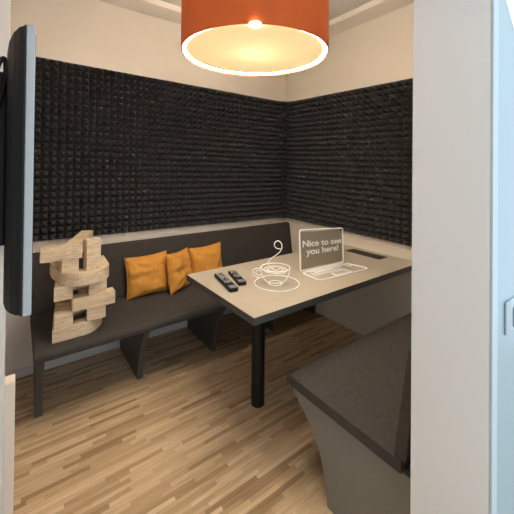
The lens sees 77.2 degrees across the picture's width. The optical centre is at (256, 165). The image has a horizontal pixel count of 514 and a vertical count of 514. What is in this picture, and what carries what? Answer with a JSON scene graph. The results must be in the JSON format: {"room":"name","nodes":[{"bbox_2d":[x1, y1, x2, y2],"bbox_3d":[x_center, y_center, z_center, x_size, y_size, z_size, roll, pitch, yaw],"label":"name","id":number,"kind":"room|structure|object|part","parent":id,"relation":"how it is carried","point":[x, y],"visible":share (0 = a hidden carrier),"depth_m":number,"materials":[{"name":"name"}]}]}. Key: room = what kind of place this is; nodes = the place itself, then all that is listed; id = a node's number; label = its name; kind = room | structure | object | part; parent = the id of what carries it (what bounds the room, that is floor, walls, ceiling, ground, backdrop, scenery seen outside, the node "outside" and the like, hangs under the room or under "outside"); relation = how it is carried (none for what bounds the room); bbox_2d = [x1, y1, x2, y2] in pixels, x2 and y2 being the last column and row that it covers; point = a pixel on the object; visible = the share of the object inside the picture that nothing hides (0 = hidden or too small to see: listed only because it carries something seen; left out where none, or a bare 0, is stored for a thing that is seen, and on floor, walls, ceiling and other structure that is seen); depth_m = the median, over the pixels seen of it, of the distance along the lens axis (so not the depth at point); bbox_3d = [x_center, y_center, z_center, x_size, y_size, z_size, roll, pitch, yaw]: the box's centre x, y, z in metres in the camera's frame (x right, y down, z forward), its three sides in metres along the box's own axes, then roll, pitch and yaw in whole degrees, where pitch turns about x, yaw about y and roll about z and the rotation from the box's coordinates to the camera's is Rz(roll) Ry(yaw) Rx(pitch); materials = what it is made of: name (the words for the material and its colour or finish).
{"room":"small meeting room","nodes":[
{"label":"small meeting room","id":0,"kind":"room"},
{"bbox_2d":[5,0,285,372],"bbox_3d":[-0.722,0.048,2.971,2.760,2.850,0.120,1,-1,-37],"label":"wall","id":1,"kind":"structure","parent":0,"point":[92,33],"depth_m":2.59,"materials":[{"name":"white paint"}]},
{"bbox_2d":[5,308,231,378],"bbox_3d":[-0.697,1.445,2.907,2.520,0.055,0.012,1,-1,-37],"label":"baseboard","id":2,"kind":"structure","parent":1,"relation":"attached to","point":[28,370],"depth_m":2.46,"materials":[{"name":"grey"}]},
{"bbox_2d":[98,0,180,23],"bbox_3d":[-0.640,-1.327,2.890,2.520,0.100,0.110,1,-1,-37],"label":"trim","id":3,"kind":"structure","parent":1,"relation":"attached to","point":[160,9],"depth_m":2.71,"materials":[{"name":"white paint"}]},
{"bbox_2d":[33,57,412,246],"bbox_3d":[-0.031,-0.061,2.046,2.514,1.388,2.186,1,-1,-37],"label":"foam","id":4,"kind":"object","parent":1,"relation":"attached to","point":[115,152],"visible":0.82,"depth_m":2.78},
{"bbox_2d":[13,309,410,513],"bbox_3d":[0.688,1.507,1.763,3.620,0.060,3.740,1,-1,-37],"label":"floor","id":5,"kind":"structure","parent":0,"point":[187,436],"depth_m":1.76,"materials":[{"name":"brown wood"}]},
{"bbox_2d":[30,222,315,417],"bbox_3d":[-0.422,1.047,2.663,2.364,0.853,0.652,1,-1,-37],"label":"bench","id":6,"kind":"object","parent":5,"relation":"on","point":[131,322],"visible":0.59,"depth_m":2.37,"materials":[{"name":"fabric"}]},
{"bbox_3d":[-1.337,1.259,1.966,0.038,0.399,0.568,1,-1,-37],"label":"leg","id":7,"kind":"part","parent":6,"relation":"part of","materials":[{"name":"grey laminate"}]},
{"bbox_2d":[52,309,101,343],"bbox_3d":[-1.126,0.967,2.017,0.289,0.076,0.310,1,-1,-37],"label":"wooden letter","id":8,"kind":"object","parent":6,"relation":"on","point":[81,326],"visible":0.49,"depth_m":1.89,"materials":[{"name":"brown wood"}]},
{"bbox_2d":[54,299,105,329],"bbox_3d":[-1.111,0.891,2.023,0.302,0.076,0.298,1,-1,-37],"label":"wooden letter","id":9,"kind":"object","parent":8,"relation":"on","point":[63,314],"visible":0.48,"depth_m":1.92,"materials":[{"name":"brown wood"}]},
{"bbox_2d":[71,287,114,311],"bbox_3d":[-1.061,0.815,2.049,0.232,0.076,0.296,1,-1,-37],"label":"wooden letter","id":10,"kind":"object","parent":9,"relation":"on","point":[80,301],"visible":0.72,"depth_m":1.93,"materials":[{"name":"brown wood"}]},
{"bbox_2d":[54,279,106,301],"bbox_3d":[-1.109,0.738,2.026,0.308,0.076,0.296,1,-1,-37],"label":"wooden letter","id":11,"kind":"object","parent":10,"relation":"on","point":[61,293],"visible":0.45,"depth_m":1.87,"materials":[{"name":"brown wood"}]},
{"bbox_2d":[50,255,108,286],"bbox_3d":[-1.091,0.661,2.009,0.315,0.076,0.345,1,-1,-37],"label":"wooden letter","id":12,"kind":"object","parent":11,"relation":"on","point":[82,277],"visible":0.79,"depth_m":1.89,"materials":[{"name":"brown wood"}]},
{"bbox_2d":[58,258,78,273],"bbox_3d":[-1.150,0.583,1.959,0.086,0.076,0.235,1,-1,-37],"label":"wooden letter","id":13,"kind":"object","parent":12,"relation":"on","point":[72,265],"visible":0.71,"depth_m":1.86,"materials":[{"name":"brown wood"}]},
{"bbox_2d":[40,230,92,263],"bbox_3d":[-1.204,0.507,2.060,0.218,0.076,0.544,1,0,-20],"label":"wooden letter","id":14,"kind":"object","parent":13,"relation":"on","point":[73,249],"visible":0.9,"depth_m":1.85,"materials":[{"name":"brown wood"}]},
{"bbox_2d":[83,237,100,270],"bbox_3d":[-0.998,0.533,1.950,0.061,0.180,0.082,0,-1,43],"label":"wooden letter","id":15,"kind":"object","parent":12,"relation":"on","point":[91,246],"visible":1,"depth_m":1.93,"materials":[{"name":"brown wood"}]},
{"bbox_2d":[30,284,226,364],"bbox_3d":[-0.405,1.046,2.641,2.364,0.055,0.597,1,-1,-37],"label":"seat cushion","id":16,"kind":"object","parent":6,"relation":"on","point":[124,318],"depth_m":2.14,"materials":[{"name":"fabric"}]},
{"bbox_3d":[-0.889,1.267,2.333,0.038,0.399,0.624,1,-1,-37],"label":"leg panel","id":17,"kind":"part","parent":6,"relation":"part of","materials":[{"name":"grey laminate"}]},
{"bbox_2d":[124,250,168,299],"bbox_3d":[-0.860,0.861,2.535,0.347,0.322,0.150,1,-1,-37],"label":"pillow","id":18,"kind":"object","parent":6,"relation":"on","point":[147,274],"visible":0.95,"depth_m":2.48,"materials":[{"name":"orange fabric"}]},
{"bbox_3d":[-0.580,0.819,2.881,2.364,0.398,0.105,1,-1,-37],"label":"backrest","id":19,"kind":"part","parent":6,"relation":"part of","materials":[{"name":"fabric"}]},
{"bbox_2d":[166,247,191,295],"bbox_3d":[-0.640,0.865,2.659,0.143,0.325,0.312,0,0,19],"label":"pillow","id":20,"kind":"object","parent":6,"relation":"on","point":[178,264],"visible":0.96,"depth_m":2.57,"materials":[{"name":"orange fabric"}]},
{"bbox_2d":[189,242,222,284],"bbox_3d":[-0.443,0.868,2.858,0.336,0.332,0.148,1,-1,-37],"label":"pillow","id":21,"kind":"object","parent":6,"relation":"on","point":[205,258],"visible":0.67,"depth_m":2.81,"materials":[{"name":"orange fabric"}]},
{"bbox_3d":[-0.426,1.274,2.677,0.038,0.399,0.624,1,-1,-37],"label":"leg panel","id":22,"kind":"part","parent":6,"relation":"part of","materials":[{"name":"grey laminate"}]},
{"bbox_3d":[0.040,1.282,3.023,0.038,0.399,0.624,1,-1,-37],"label":"leg panel","id":23,"kind":"part","parent":6,"relation":"part of","materials":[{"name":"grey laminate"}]},
{"bbox_3d":[0.485,1.289,3.354,0.038,0.399,0.624,1,-1,-37],"label":"leg panel","id":24,"kind":"part","parent":6,"relation":"part of","materials":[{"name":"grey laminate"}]},
{"bbox_2d":[186,245,411,407],"bbox_3d":[0.381,1.103,2.275,1.551,0.752,0.754,1,-1,-37],"label":"table","id":25,"kind":"object","parent":5,"relation":"on","point":[257,306],"visible":0.94,"depth_m":1.97,"materials":[{"name":"beige laminate"}]},
{"bbox_2d":[214,273,237,291],"bbox_3d":[-0.190,0.707,1.959,0.056,0.025,0.296,1,-1,-25],"label":"remote control","id":26,"kind":"object","parent":25,"relation":"on","point":[224,280],"visible":1,"depth_m":1.92,"materials":[{"name":"black plastic"}]},
{"bbox_2d":[228,270,245,285],"bbox_3d":[-0.127,0.710,2.040,0.052,0.023,0.245,1,0,-20],"label":"remote control","id":27,"kind":"object","parent":25,"relation":"on","point":[234,274],"visible":1,"depth_m":2.01,"materials":[{"name":"black plastic"}]},
{"bbox_3d":[0.009,1.116,1.994,0.082,0.712,0.082,1,-1,-37],"label":"leg","id":28,"kind":"part","parent":25,"relation":"part of","materials":[{"name":"black metal"}]},
{"bbox_2d":[254,275,299,291],"bbox_3d":[0.122,0.720,1.973,0.279,0.005,0.279,1,-1,-37],"label":"saucer","id":29,"kind":"object","parent":25,"relation":"on","point":[267,275],"visible":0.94,"depth_m":1.93,"materials":[{"name":"white paint"}]},
{"bbox_2d":[252,241,289,285],"bbox_3d":[0.104,0.588,1.950,0.204,0.262,0.182,1,-1,-37],"label":"coffee cup","id":30,"kind":"object","parent":29,"relation":"on","point":[268,263],"visible":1,"depth_m":1.95,"materials":[{"name":"white paint"}]},
{"bbox_3d":[0.005,0.653,1.956,0.066,0.061,0.006,1,0,0],"label":"handle","id":31,"kind":"part","parent":30,"relation":"part of","materials":[{"name":"white ceramic"}]},
{"bbox_2d":[299,228,366,280],"bbox_3d":[0.537,0.584,2.225,0.477,0.291,0.206,1,-1,-33],"label":"laptop","id":32,"kind":"object","parent":25,"relation":"on","point":[318,248],"visible":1,"depth_m":2.27,"materials":[{"name":"white paint"}]},
{"bbox_3d":[0.467,0.581,2.294,0.437,0.285,0.013,1,-1,-33],"label":"screen frame","id":33,"kind":"part","parent":32,"relation":"part of","materials":[{"name":"white metal"}]},
{"bbox_2d":[287,312,411,513],"bbox_3d":[0.884,1.052,1.710,1.340,0.853,0.673,1,-1,-37],"label":"bench","id":34,"kind":"object","parent":5,"relation":"on","point":[355,398],"visible":0.5,"depth_m":1.36,"materials":[{"name":"fabric"}]},
{"bbox_3d":[0.372,1.071,1.325,0.030,0.800,0.665,1,-1,-37],"label":"panel","id":35,"kind":"part","parent":34,"relation":"part of","materials":[{"name":"grey laminate"}]},
{"bbox_3d":[1.047,0.826,1.496,1.340,0.400,0.092,1,-1,-37],"label":"backrest","id":36,"kind":"part","parent":34,"relation":"part of","materials":[{"name":"fabric"}]},
{"bbox_2d":[161,0,372,20],"bbox_3d":[0.024,-1.418,1.998,2.760,0.080,2.574,1,-1,-37],"label":"ceiling","id":37,"kind":"structure","parent":0,"point":[337,8],"depth_m":2.75,"materials":[{"name":"paint"}]},
{"bbox_2d":[181,0,328,75],"bbox_3d":[-0.007,-0.983,1.753,0.782,0.791,0.782,1,-1,-37],"label":"pendant lamp","id":38,"kind":"object","parent":37,"relation":"hanging from","point":[234,37],"visible":1,"depth_m":1.54,"materials":[{"name":"orange fabric"}]},
{"bbox_2d":[186,24,322,72],"bbox_3d":[-0.011,-0.609,1.750,0.729,0.004,0.729,1,-1,-37],"label":"diffuser","id":39,"kind":"object","parent":38,"relation":"attached to","point":[223,48],"depth_m":1.68,"materials":[{"name":"white plastic"}]},
{"bbox_2d":[285,3,412,260],"bbox_3d":[1.105,0.064,2.725,0.120,2.850,2.454,1,-1,-37],"label":"wall","id":40,"kind":"structure","parent":0,"point":[379,50],"depth_m":2.86,"materials":[{"name":"white paint"}]},
{"bbox_2d":[315,307,370,335],"bbox_3d":[0.981,1.461,2.752,0.012,0.055,2.238,1,-1,-37],"label":"baseboard","id":41,"kind":"structure","parent":40,"relation":"attached to","point":[326,314],"depth_m":2.99,"materials":[{"name":"white paint"}]},
{"bbox_2d":[316,271,411,331],"bbox_3d":[1.073,1.111,2.641,0.004,0.645,1.950,1,-1,-37],"label":"wall panel","id":42,"kind":"object","parent":40,"relation":"attached to","point":[370,308],"depth_m":2.73,"materials":[{"name":"white paint"}]},
{"bbox_2d":[329,0,412,36],"bbox_3d":[0.966,-1.312,2.750,0.110,0.100,2.250,1,-1,-37],"label":"trim","id":43,"kind":"structure","parent":40,"relation":"attached to","point":[374,9],"depth_m":2.78,"materials":[{"name":"white paint"}]},
{"bbox_2d":[410,0,491,513],"bbox_3d":[0.716,0.047,1.035,2.520,2.850,0.204,1,-1,-37],"label":"wall","id":44,"kind":"structure","parent":0,"point":[450,319],"depth_m":0.89,"materials":[{"name":"white paint"}]},
{"bbox_2d":[490,0,513,513],"bbox_3d":[1.346,0.175,1.367,1.870,2.590,0.014,1,-1,-37],"label":"door","id":45,"kind":"structure","parent":44,"relation":"in","point":[502,43],"depth_m":0.86,"materials":[{"name":"blue glass"}]},
{"bbox_3d":[0.679,0.411,0.872,0.039,0.087,0.006,1,-1,-37],"label":"handle","id":46,"kind":"part","parent":45,"relation":"part of","materials":[{"name":"silver metal"}]},
{"bbox_3d":[0.752,0.415,0.927,0.141,0.088,0.004,1,-1,-37],"label":"handle plate","id":47,"kind":"part","parent":45,"relation":"part of","materials":[{"name":"silver metal"}]},
{"bbox_3d":[-0.786,0.030,0.844,0.120,2.850,3.220,1,-1,-37],"label":"wall","id":48,"kind":"structure","parent":0,"visible":0},
{"bbox_2d":[0,56,6,245],"bbox_3d":[-0.712,-0.023,0.889,0.050,0.379,0.696,1,-1,-37],"label":"wall mount","id":49,"kind":"structure","parent":48,"relation":"attached to","point":[3,75],"depth_m":0.66,"materials":[{"name":"black metal"}]},
{"bbox_2d":[3,25,35,316],"bbox_3d":[-0.690,0.009,0.934,0.043,0.522,0.910,1,-1,-37],"label":"television","id":50,"kind":"object","parent":49,"relation":"attached to","point":[21,53],"visible":1,"depth_m":0.58,"materials":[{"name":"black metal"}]},
{"bbox_3d":[-0.686,0.009,0.937,0.004,0.520,0.906,1,-1,-37],"label":"panel","id":51,"kind":"part","parent":50,"relation":"part of","materials":[{"name":"silver metal"}]},
{"bbox_2d":[0,0,10,513],"bbox_3d":[-1.012,0.032,1.280,0.036,2.850,0.110,1,-1,-37],"label":"trim","id":52,"kind":"structure","parent":48,"relation":"attached to","point":[5,5],"depth_m":1.24,"materials":[{"name":"white paint"}]},
{"bbox_2d":[3,374,14,513],"bbox_3d":[-1.063,1.182,1.353,0.071,0.550,0.070,1,-1,-37],"label":"trim","id":53,"kind":"structure","parent":48,"relation":"attached to","point":[9,401],"depth_m":1.34,"materials":[{"name":"white paint"}]}
]}

